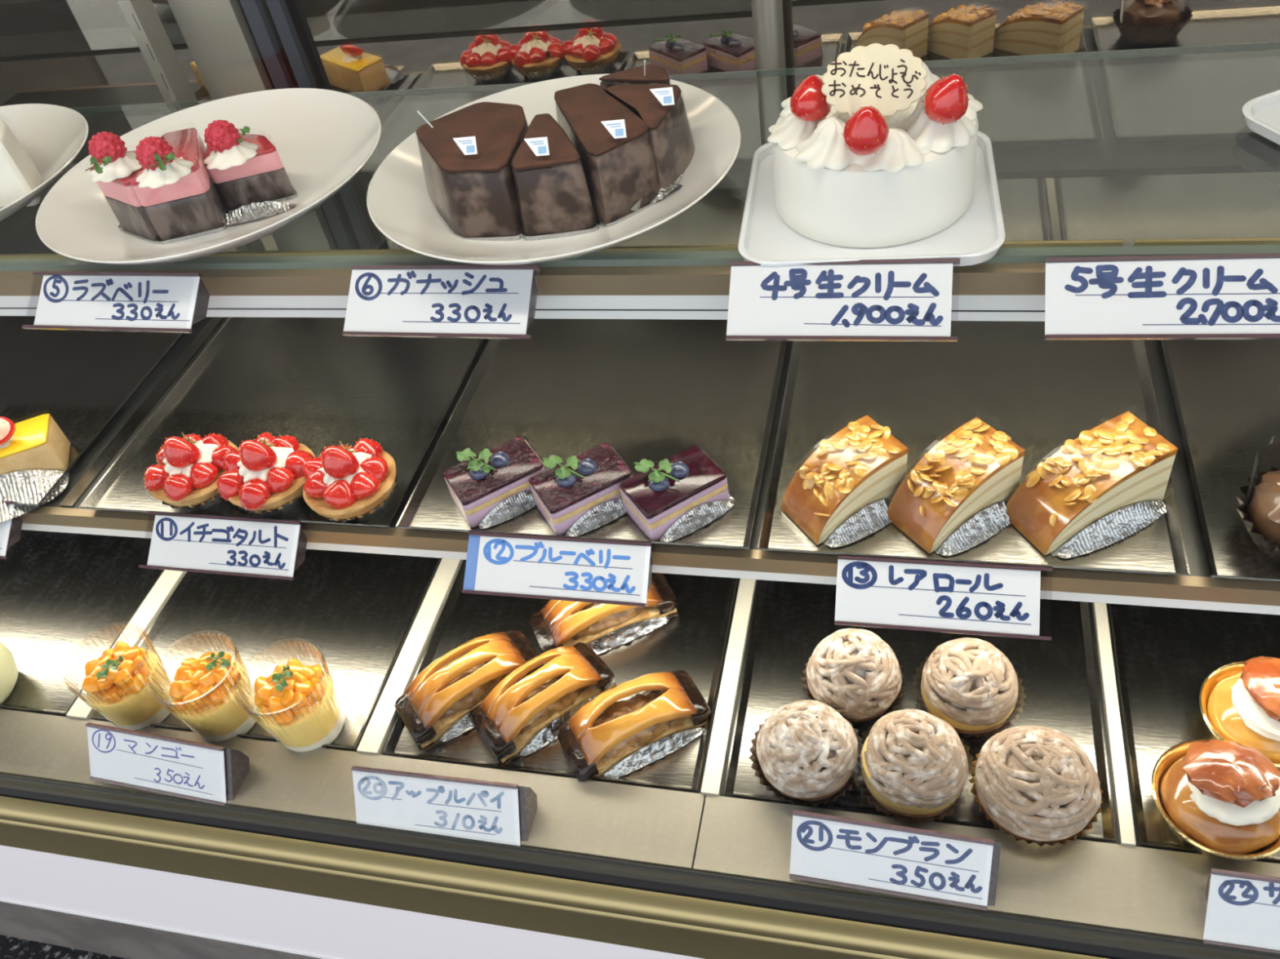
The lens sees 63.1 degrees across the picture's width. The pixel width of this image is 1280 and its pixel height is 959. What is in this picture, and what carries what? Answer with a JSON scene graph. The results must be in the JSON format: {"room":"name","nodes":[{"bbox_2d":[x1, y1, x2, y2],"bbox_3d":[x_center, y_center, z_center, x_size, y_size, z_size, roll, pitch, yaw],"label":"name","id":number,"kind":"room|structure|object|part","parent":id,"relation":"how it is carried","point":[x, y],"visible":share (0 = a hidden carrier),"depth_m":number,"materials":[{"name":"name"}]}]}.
{"room":"food shop","nodes":[
{"label":"food shop","id":0,"kind":"room"},
{"bbox_3d":[-0.049,1.473,0.068,12.000,0.050,10.000,3,45,14],"label":"floor","id":1,"kind":"structure","parent":0,"visible":0},
{"bbox_2d":[0,934,127,958],"bbox_3d":[-0.353,0.808,0.772,2.200,0.012,0.968,3,45,14],"label":"floor mat","id":2,"kind":"object","parent":1,"relation":"on","point":[11,948],"visible":0.02,"depth_m":1.13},
{"bbox_2d":[0,0,1279,958],"bbox_3d":[-0.075,-0.149,0.683,2.040,1.388,0.594,3,45,14],"label":"display case","id":3,"kind":"object","parent":1,"relation":"on","point":[1128,149],"visible":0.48,"depth_m":0.80,"materials":[{"name":"grey metal"}]},
{"bbox_2d":[0,529,166,715],"bbox_3d":[-0.551,0.029,1.020,0.287,0.008,0.442,3,45,14],"label":"baking tray","id":4,"kind":"object","parent":3,"relation":"on","point":[66,599],"visible":0.21,"depth_m":0.93,"materials":[{"name":"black metal"}]},
{"bbox_2d":[0,641,17,704],"bbox_3d":[-0.547,0.158,0.848,0.066,0.055,0.066,3,45,14],"label":"dessert","id":5,"kind":"object","parent":4,"relation":"on","point":[8,668],"visible":1,"depth_m":0.85,"materials":[{"name":"beige food"}]},
{"bbox_3d":[-0.682,-0.478,0.927,0.675,0.880,0.004,3,45,14],"label":"glass door","id":6,"kind":"part","parent":3,"relation":"part of","materials":[{"name":"clear glass"}]},
{"bbox_2d":[85,722,249,805],"bbox_3d":[-0.350,0.205,0.762,0.122,0.045,0.035,4,46,16],"label":"price tag","id":7,"kind":"object","parent":3,"relation":"on","point":[206,773],"visible":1,"depth_m":0.76,"materials":[{"name":"white paper"}]},
{"bbox_2d":[91,549,440,750],"bbox_3d":[-0.276,0.041,0.949,0.233,0.008,0.442,3,45,14],"label":"baking tray","id":8,"kind":"object","parent":3,"relation":"on","point":[359,610],"visible":0.29,"depth_m":0.88,"materials":[{"name":"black metal"}]},
{"bbox_2d":[61,625,173,730],"bbox_3d":[-0.398,0.157,0.808,0.067,0.069,0.067,16,50,26],"label":"mango pudding","id":9,"kind":"object","parent":8,"relation":"on","point":[117,683],"visible":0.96,"depth_m":0.79,"materials":[{"name":"orange food"}]},
{"bbox_2d":[147,634,257,742],"bbox_3d":[-0.324,0.161,0.788,0.066,0.069,0.066,6,46,18],"label":"mango pudding","id":10,"kind":"object","parent":8,"relation":"on","point":[202,692],"visible":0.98,"depth_m":0.77,"materials":[{"name":"orange food"}]},
{"bbox_2d":[234,644,345,751],"bbox_3d":[-0.254,0.164,0.770,0.066,0.069,0.066,18,51,28],"label":"dessert cup","id":11,"kind":"object","parent":8,"relation":"on","point":[299,704],"visible":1,"depth_m":0.75,"materials":[{"name":"yellow food"}]},
{"bbox_3d":[-0.068,0.351,0.797,2.000,0.142,0.038,3,45,14],"label":"white panel","id":12,"kind":"part","parent":3,"relation":"part of","materials":[{"name":"white plastic"}]},
{"bbox_2d":[351,765,537,845],"bbox_3d":[-0.136,0.220,0.708,0.126,0.042,0.035,2,45,14],"label":"price tag","id":13,"kind":"object","parent":3,"relation":"on","point":[484,810],"visible":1,"depth_m":0.70,"materials":[{"name":"white paper"}]},
{"bbox_3d":[-0.136,-0.448,0.780,0.457,0.880,0.004,3,45,14],"label":"glass door","id":14,"kind":"part","parent":3,"relation":"part of","materials":[{"name":"clear glass"}]},
{"bbox_3d":[-0.087,0.289,0.713,2.000,0.067,0.014,3,45,14],"label":"gold trim","id":15,"kind":"part","parent":3,"relation":"part of","materials":[{"name":"beige"}]},
{"bbox_2d":[382,560,737,791],"bbox_3d":[-0.029,0.052,0.884,0.236,0.008,0.442,3,45,14],"label":"baking tray","id":16,"kind":"object","parent":3,"relation":"on","point":[693,640],"visible":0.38,"depth_m":0.80,"materials":[{"name":"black metal"}]},
{"bbox_2d":[394,629,544,748],"bbox_3d":[-0.128,0.153,0.781,0.110,0.048,0.054,-30,47,-18],"label":"pie","id":17,"kind":"object","parent":16,"relation":"on","point":[437,704],"visible":0.91,"depth_m":0.77,"materials":[{"name":"brown food"}]},
{"bbox_2d":[470,642,615,763],"bbox_3d":[-0.070,0.159,0.762,0.103,0.049,0.053,-31,47,-20],"label":"pie","id":18,"kind":"object","parent":16,"relation":"on","point":[525,716],"visible":0.95,"depth_m":0.75,"materials":[{"name":"brown food"}]},
{"bbox_2d":[528,572,677,654],"bbox_3d":[-0.028,0.102,0.812,0.112,0.048,0.054,-21,44,-10],"label":"pie","id":19,"kind":"object","parent":16,"relation":"on","point":[604,628],"visible":0.63,"depth_m":0.80,"materials":[{"name":"brown food"}]},
{"bbox_2d":[555,670,711,781],"bbox_3d":[-0.004,0.172,0.736,0.104,0.047,0.053,-23,45,-12],"label":"pie","id":20,"kind":"object","parent":16,"relation":"on","point":[633,733],"visible":1,"depth_m":0.73,"materials":[{"name":"brown food"}]},
{"bbox_2d":[0,41,1279,321],"bbox_3d":[-0.059,-0.199,0.737,2.000,0.059,0.258,3,45,14],"label":"glass shelf","id":21,"kind":"object","parent":3,"relation":"attached to","point":[642,282],"visible":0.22,"depth_m":0.64,"materials":[{"name":"grey"}]},
{"bbox_2d":[0,103,88,222],"bbox_3d":[-0.539,-0.220,0.800,0.242,0.028,0.242,3,45,14],"label":"plate","id":22,"kind":"object","parent":21,"relation":"on","point":[52,136],"visible":0.8,"depth_m":0.84,"materials":[{"name":"white ceramic"}]},
{"bbox_2d":[0,119,43,207],"bbox_3d":[-0.489,-0.251,0.794,0.053,0.049,0.125,-18,44,-7],"label":"wedge","id":23,"kind":"object","parent":22,"relation":"on","point":[19,175],"visible":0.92,"depth_m":0.76,"materials":[{"name":"white"}]},
{"bbox_2d":[22,271,209,333],"bbox_3d":[-0.345,-0.115,0.680,0.129,0.028,0.034,3,45,15],"label":"price tag","id":24,"kind":"object","parent":21,"relation":"attached to","point":[104,301],"visible":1,"depth_m":0.68,"materials":[{"name":"white paper"}]},
{"bbox_2d":[35,88,381,265],"bbox_3d":[-0.298,-0.210,0.738,0.242,0.028,0.242,3,45,14],"label":"plate","id":25,"kind":"object","parent":21,"relation":"on","point":[322,139],"visible":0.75,"depth_m":0.75,"materials":[{"name":"white ceramic"}]},
{"bbox_2d":[85,131,161,244],"bbox_3d":[-0.345,-0.198,0.694,0.044,0.071,0.054,-6,44,6],"label":"cake","id":26,"kind":"object","parent":25,"relation":"on","point":[113,166],"visible":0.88,"depth_m":0.68,"materials":[{"name":"pink food"}]},
{"bbox_2d":[128,127,229,244],"bbox_3d":[-0.307,-0.205,0.694,0.048,0.071,0.089,-9,44,3],"label":"cake","id":27,"kind":"object","parent":25,"relation":"on","point":[174,187],"visible":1,"depth_m":0.68,"materials":[{"name":"pink food"}]},
{"bbox_2d":[203,120,297,226],"bbox_3d":[-0.269,-0.220,0.708,0.056,0.062,0.076,-12,44,-1],"label":"cake","id":28,"kind":"object","parent":25,"relation":"on","point":[247,172],"visible":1,"depth_m":0.70,"materials":[{"name":"pink food"}]},
{"bbox_2d":[342,265,540,339],"bbox_3d":[-0.119,-0.106,0.621,0.122,0.029,0.038,3,45,15],"label":"price tag","id":29,"kind":"object","parent":21,"relation":"attached to","point":[425,301],"visible":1,"depth_m":0.62,"materials":[{"name":"white paper"}]},
{"bbox_2d":[0,295,1044,321],"bbox_3d":[-0.080,-0.114,0.670,2.000,0.037,0.036,3,45,14],"label":"lamp","id":30,"kind":"object","parent":21,"relation":"attached to","point":[964,308],"depth_m":0.63,"materials":[{"name":"beige"}]},
{"bbox_3d":[-0.087,-0.122,0.641,2.000,0.014,0.009,3,45,14],"label":"rail","id":31,"kind":"part","parent":21,"relation":"part of","materials":[{"name":"brown metal"}]},
{"bbox_2d":[366,74,740,265],"bbox_3d":[-0.054,-0.196,0.672,0.240,0.028,0.240,3,45,14],"label":"plate","id":32,"kind":"object","parent":21,"relation":"on","point":[399,203],"visible":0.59,"depth_m":0.65,"materials":[{"name":"white ceramic"}]},
{"bbox_2d":[415,102,528,240],"bbox_3d":[-0.106,-0.202,0.658,0.087,0.057,0.103,3,45,14],"label":"wedge","id":33,"kind":"object","parent":32,"relation":"on","point":[468,153],"visible":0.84,"depth_m":0.63,"materials":[{"name":"brown food"}]},
{"bbox_2d":[417,111,433,128],"bbox_3d":[-0.134,-0.225,0.657,0.009,0.016,0.001,-10,44,2],"label":"pick","id":34,"kind":"object","parent":33,"relation":"in","point":[418,112],"visible":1,"depth_m":0.66,"materials":[{"name":"white plastic"}]},
{"bbox_2d":[511,113,599,240],"bbox_3d":[-0.052,-0.194,0.638,0.049,0.057,0.081,-6,44,6],"label":"wedge","id":35,"kind":"object","parent":32,"relation":"on","point":[553,199],"visible":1,"depth_m":0.62,"materials":[{"name":"brown food"}]},
{"bbox_2d":[554,83,660,227],"bbox_3d":[-0.022,-0.214,0.652,0.055,0.057,0.112,-21,44,-10],"label":"wedge","id":36,"kind":"object","parent":32,"relation":"on","point":[614,146],"visible":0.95,"depth_m":0.62,"materials":[{"name":"brown food"}]},
{"bbox_2d":[599,64,670,88],"bbox_3d":[0.001,-0.251,0.695,0.061,0.044,0.036,3,45,14],"label":"wedge","id":37,"kind":"object","parent":32,"relation":"on","point":[655,74],"visible":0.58,"depth_m":0.68,"materials":[{"name":"brown food"}]},
{"bbox_2d":[644,60,645,75],"bbox_3d":[0.003,-0.262,0.665,0.001,0.017,0.014,-13,44,-1],"label":"pick","id":38,"kind":"object","parent":37,"relation":"in","point":[644,60],"visible":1,"depth_m":0.66,"materials":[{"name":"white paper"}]},
{"bbox_2d":[604,84,695,197],"bbox_3d":[-0.002,-0.218,0.652,0.066,0.057,0.072,3,45,14],"label":"wedge","id":39,"kind":"object","parent":32,"relation":"on","point":[661,107],"visible":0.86,"depth_m":0.64,"materials":[{"name":"brown food"}]},
{"bbox_2d":[631,173,683,211],"bbox_3d":[0.016,-0.181,0.645,0.021,0.011,0.065,10,48,21],"label":"foil","id":40,"kind":"object","parent":32,"relation":"on","point":[663,193],"visible":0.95,"depth_m":0.64,"materials":[{"name":"silver metal"}]},
{"bbox_2d":[725,258,959,342],"bbox_3d":[0.108,-0.096,0.562,0.122,0.029,0.038,2,45,14],"label":"price tag","id":41,"kind":"object","parent":21,"relation":"attached to","point":[907,300],"visible":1,"depth_m":0.56,"materials":[{"name":"white paper"}]},
{"bbox_2d":[737,130,1005,266],"bbox_3d":[0.135,-0.166,0.613,0.144,0.008,0.144,0,45,12],"label":"tray","id":42,"kind":"object","parent":21,"relation":"on","point":[765,239],"visible":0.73,"depth_m":0.59,"materials":[{"name":"white plastic"}]},
{"bbox_2d":[767,43,982,248],"bbox_3d":[0.130,-0.199,0.581,0.115,0.096,0.123,3,45,14],"label":"birthday cake","id":43,"kind":"object","parent":42,"relation":"on","point":[877,149],"visible":1,"depth_m":0.55,"materials":[{"name":"white food"}]},
{"bbox_2d":[1044,253,1279,340],"bbox_3d":[0.267,-0.091,0.522,0.120,0.029,0.037,2,45,14],"label":"price tag","id":44,"kind":"object","parent":21,"relation":"attached to","point":[1220,296],"visible":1,"depth_m":0.52,"materials":[{"name":"white paper"}]},
{"bbox_2d":[1242,89,1279,145],"bbox_3d":[0.456,-0.194,0.573,0.170,0.008,0.170,-20,44,-8],"label":"cake board","id":45,"kind":"object","parent":21,"relation":"on","point":[1261,114],"visible":1,"depth_m":0.61,"materials":[{"name":"white plastic"}]},
{"bbox_2d":[19,316,1279,615],"bbox_3d":[-0.044,-0.052,0.819,2.000,0.044,0.312,3,45,14],"label":"metal shelf","id":46,"kind":"object","parent":3,"relation":"attached to","point":[62,513],"visible":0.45,"depth_m":0.71,"materials":[{"name":"grey metal"}]},
{"bbox_2d":[0,500,22,559],"bbox_3d":[-0.551,0.036,0.813,0.147,0.029,0.038,2,45,14],"label":"price tag","id":47,"kind":"object","parent":46,"relation":"attached to","point":[11,529],"visible":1,"depth_m":0.80,"materials":[{"name":"white paper"}]},
{"bbox_2d":[0,315,192,506],"bbox_3d":[-0.564,-0.079,0.921,0.281,0.008,0.271,3,45,14],"label":"baking tray","id":48,"kind":"object","parent":46,"relation":"on","point":[83,380],"visible":0.53,"depth_m":0.93,"materials":[{"name":"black metal"}]},
{"bbox_2d":[0,413,70,522],"bbox_3d":[-0.499,-0.011,0.799,0.094,0.055,0.077,-20,44,-8],"label":"cake slice","id":49,"kind":"object","parent":48,"relation":"on","point":[34,452],"visible":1,"depth_m":0.81,"materials":[{"name":"yellow food"}]},
{"bbox_2d":[138,511,307,580],"bbox_3d":[-0.302,0.048,0.748,0.126,0.028,0.036,3,45,15],"label":"price tag","id":50,"kind":"object","parent":46,"relation":"attached to","point":[230,544],"visible":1,"depth_m":0.75,"materials":[{"name":"white paper"}]},
{"bbox_2d":[78,316,484,528],"bbox_3d":[-0.269,-0.066,0.844,0.258,0.008,0.271,3,45,14],"label":"baking tray","id":51,"kind":"object","parent":46,"relation":"on","point":[306,380],"visible":0.62,"depth_m":0.85,"materials":[{"name":"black metal"}]},
{"bbox_2d":[142,432,239,511],"bbox_3d":[-0.329,-0.012,0.765,0.070,0.056,0.068,-10,44,2],"label":"cake","id":52,"kind":"object","parent":51,"relation":"on","point":[188,469],"visible":0.97,"depth_m":0.75,"materials":[{"name":"red food"}]},
{"bbox_2d":[157,495,224,511],"bbox_3d":[-0.327,0.003,0.779,0.066,0.015,0.065,-10,44,2],"label":"cup","id":53,"kind":"object","parent":52,"relation":"on","point":[191,503],"depth_m":0.75,"materials":[{"name":"black paper"}]},
{"bbox_2d":[216,432,315,515],"bbox_3d":[-0.270,-0.008,0.749,0.070,0.056,0.068,-34,48,-22],"label":"cake","id":54,"kind":"object","parent":51,"relation":"on","point":[265,477],"visible":0.99,"depth_m":0.73,"materials":[{"name":"red food"}]},
{"bbox_2d":[232,492,303,515],"bbox_3d":[-0.266,0.006,0.763,0.066,0.015,0.065,-34,48,-22],"label":"cup","id":55,"kind":"object","parent":54,"relation":"on","point":[275,503],"depth_m":0.73,"materials":[{"name":"black paper"}]},
{"bbox_2d":[302,438,398,523],"bbox_3d":[-0.206,-0.004,0.730,0.068,0.056,0.068,-3,44,9],"label":"cake","id":56,"kind":"object","parent":51,"relation":"on","point":[348,484],"visible":1,"depth_m":0.72,"materials":[{"name":"red food"}]},
{"bbox_2d":[311,471,398,523],"bbox_3d":[-0.203,0.011,0.744,0.065,0.015,0.066,-3,44,9],"label":"cup","id":57,"kind":"object","parent":56,"relation":"on","point":[360,509],"depth_m":0.72,"materials":[{"name":"black paper"}]},
{"bbox_2d":[462,532,653,607],"bbox_3d":[-0.056,0.059,0.685,0.126,0.028,0.035,3,45,14],"label":"price tag","id":58,"kind":"object","parent":46,"relation":"attached to","point":[614,572],"visible":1,"depth_m":0.68,"materials":[{"name":"white paper"}]},
{"bbox_2d":[395,318,787,549],"bbox_3d":[-0.021,-0.054,0.780,0.246,0.008,0.271,3,45,14],"label":"baking tray","id":59,"kind":"object","parent":46,"relation":"on","point":[655,390],"visible":0.62,"depth_m":0.78,"materials":[{"name":"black metal"}]},
{"bbox_2d":[443,436,544,528],"bbox_3d":[-0.097,-0.001,0.718,0.065,0.037,0.048,-26,46,-15],"label":"cake","id":60,"kind":"object","parent":59,"relation":"on","point":[491,488],"visible":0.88,"depth_m":0.71,"materials":[{"name":"purple food"}]},
{"bbox_2d":[528,443,632,536],"bbox_3d":[-0.036,0.004,0.699,0.065,0.037,0.048,-26,45,-14],"label":"cake","id":61,"kind":"object","parent":59,"relation":"on","point":[580,495],"visible":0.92,"depth_m":0.69,"materials":[{"name":"purple food"}]},
{"bbox_2d":[618,444,734,542],"bbox_3d":[0.025,0.007,0.684,0.065,0.037,0.048,-27,46,-16],"label":"cake","id":62,"kind":"object","parent":59,"relation":"on","point":[671,500],"visible":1,"depth_m":0.68,"materials":[{"name":"purple food"}]},
{"bbox_3d":[-0.078,0.045,0.706,2.000,0.013,0.008,3,45,14],"label":"rail","id":63,"kind":"part","parent":46,"relation":"part of","materials":[{"name":"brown metal"}]},
{"bbox_2d":[834,555,1053,640],"bbox_3d":[0.180,0.071,0.623,0.124,0.028,0.036,2,45,14],"label":"price tag","id":64,"kind":"object","parent":46,"relation":"attached to","point":[1004,599],"visible":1,"depth_m":0.62,"materials":[{"name":"white paper"}]},
{"bbox_3d":[0.180,0.070,0.624,0.124,0.001,0.041,2,80,14],"label":"plate","id":65,"kind":"part","parent":64,"relation":"part of","materials":[{"name":"plastic"}]},
{"bbox_2d":[756,320,1191,576],"bbox_3d":[0.222,-0.044,0.717,0.248,0.008,0.271,3,45,14],"label":"baking tray","id":66,"kind":"object","parent":46,"relation":"on","point":[1042,394],"visible":0.62,"depth_m":0.73,"materials":[{"name":"silver metal"}]},
{"bbox_2d":[781,414,907,547],"bbox_3d":[0.134,0.002,0.659,0.077,0.046,0.054,-27,46,-15],"label":"roll","id":67,"kind":"object","parent":66,"relation":"on","point":[842,495],"visible":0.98,"depth_m":0.65,"materials":[{"name":"beige food"}]},
{"bbox_2d":[887,417,1025,555],"bbox_3d":[0.199,0.005,0.642,0.080,0.047,0.054,-28,46,-17],"label":"roll","id":68,"kind":"object","parent":66,"relation":"on","point":[957,495],"visible":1,"depth_m":0.64,"materials":[{"name":"beige food"}]},
{"bbox_2d":[1005,411,1177,558],"bbox_3d":[0.275,0.004,0.627,0.096,0.046,0.056,-23,45,-11],"label":"roll","id":69,"kind":"object","parent":66,"relation":"on","point":[1106,484],"visible":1,"depth_m":0.62,"materials":[{"name":"beige food"}]},
{"bbox_2d":[1159,339,1279,582],"bbox_3d":[0.474,-0.032,0.652,0.253,0.008,0.271,3,45,14],"label":"baking tray","id":70,"kind":"object","parent":46,"relation":"on","point":[1225,393],"visible":0.64,"depth_m":0.68,"materials":[{"name":"silver metal"}]},
{"bbox_2d":[1235,458,1279,564],"bbox_3d":[0.380,0.014,0.588,0.076,0.055,0.076,3,45,14],"label":"chocolate cake","id":71,"kind":"object","parent":70,"relation":"on","point":[1259,509],"visible":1,"depth_m":0.59,"materials":[{"name":"brown food"}]},
{"bbox_3d":[0.077,-0.436,0.694,0.023,0.920,0.023,3,45,14],"label":"round post","id":72,"kind":"part","parent":3,"relation":"part of","materials":[{"name":"beige"}]},
{"bbox_2d":[789,809,1001,911],"bbox_3d":[0.153,0.227,0.632,0.123,0.042,0.035,3,46,15],"label":"price tag","id":73,"kind":"object","parent":3,"relation":"on","point":[922,864],"visible":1,"depth_m":0.63,"materials":[{"name":"white paper"}]},
{"bbox_2d":[722,579,1115,842],"bbox_3d":[0.220,0.063,0.820,0.244,0.008,0.442,3,45,14],"label":"baking tray","id":74,"kind":"object","parent":3,"relation":"on","point":[1058,677],"visible":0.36,"depth_m":0.74,"materials":[{"name":"silver metal"}]},
{"bbox_2d":[749,700,862,806],"bbox_3d":[0.110,0.177,0.689,0.077,0.055,0.077,4,46,16],"label":"cake","id":75,"kind":"object","parent":74,"relation":"on","point":[805,753],"visible":1,"depth_m":0.67,"materials":[{"name":"beige food"}]},
{"bbox_2d":[800,628,906,725],"bbox_3d":[0.148,0.133,0.721,0.072,0.063,0.072,19,52,28],"label":"cake","id":76,"kind":"object","parent":74,"relation":"on","point":[855,673],"visible":0.96,"depth_m":0.70,"materials":[{"name":"beige food"}]},
{"bbox_2d":[800,657,906,725],"bbox_3d":[0.151,0.148,0.735,0.073,0.022,0.073,-21,44,-10],"label":"cup","id":77,"kind":"object","parent":76,"relation":"on","point":[862,715],"depth_m":0.71,"materials":[{"name":"brown paper"}]},
{"bbox_2d":[853,709,975,824],"bbox_3d":[0.176,0.180,0.669,0.079,0.060,0.079,-35,48,-23],"label":"cake","id":78,"kind":"object","parent":74,"relation":"on","point":[914,764],"visible":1,"depth_m":0.65,"materials":[{"name":"brown food"}]},
{"bbox_2d":[853,769,975,824],"bbox_3d":[0.178,0.193,0.682,0.080,0.022,0.080,12,48,23],"label":"cup","id":79,"kind":"object","parent":78,"relation":"on","point":[900,809],"depth_m":0.65,"materials":[{"name":"beige food"}]},
{"bbox_2d":[911,637,1026,737],"bbox_3d":[0.222,0.137,0.704,0.075,0.059,0.075,0,45,12],"label":"cake","id":80,"kind":"object","parent":74,"relation":"on","point":[969,684],"visible":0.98,"depth_m":0.68,"materials":[{"name":"brown food"}]},
{"bbox_2d":[911,671,1026,737],"bbox_3d":[0.225,0.150,0.716,0.075,0.022,0.075,-11,44,1],"label":"cup","id":81,"kind":"object","parent":80,"relation":"on","point":[967,727],"depth_m":0.69,"materials":[{"name":"beige food"}]},
{"bbox_2d":[968,725,1103,846],"bbox_3d":[0.247,0.188,0.649,0.079,0.055,0.079,-31,47,-19],"label":"cake","id":82,"kind":"object","parent":74,"relation":"on","point":[1038,785],"visible":1,"depth_m":0.63,"materials":[{"name":"beige food"}]},
{"bbox_3d":[0.506,-0.424,0.620,0.868,0.880,0.004,3,45,14],"label":"glass door","id":83,"kind":"part","parent":3,"relation":"part of","materials":[{"name":"clear glass"}]},
{"bbox_2d":[1109,603,1279,862],"bbox_3d":[0.474,0.075,0.754,0.255,0.008,0.442,3,45,14],"label":"baking tray","id":84,"kind":"object","parent":3,"relation":"on","point":[1165,656],"visible":0.29,"depth_m":0.72,"materials":[{"name":"silver metal"}]},
{"bbox_2d":[1151,738,1279,861],"bbox_3d":[0.350,0.189,0.625,0.079,0.057,0.079,-10,44,2],"label":"pastry","id":85,"kind":"object","parent":84,"relation":"on","point":[1220,799],"visible":1,"depth_m":0.61,"materials":[{"name":"brown food"}]},
{"bbox_2d":[1199,656,1279,770],"bbox_3d":[0.398,0.146,0.659,0.079,0.057,0.079,-24,45,-13],"label":"pastry","id":86,"kind":"object","parent":84,"relation":"on","point":[1239,702],"visible":0.91,"depth_m":0.65,"materials":[{"name":"brown food"}]},
{"bbox_2d":[1202,868,1279,954],"bbox_3d":[0.370,0.240,0.577,0.103,0.041,0.035,3,45,15],"label":"price tag","id":87,"kind":"object","parent":3,"relation":"on","point":[1243,908],"visible":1,"depth_m":0.58,"materials":[{"name":"white paper"}]}
]}

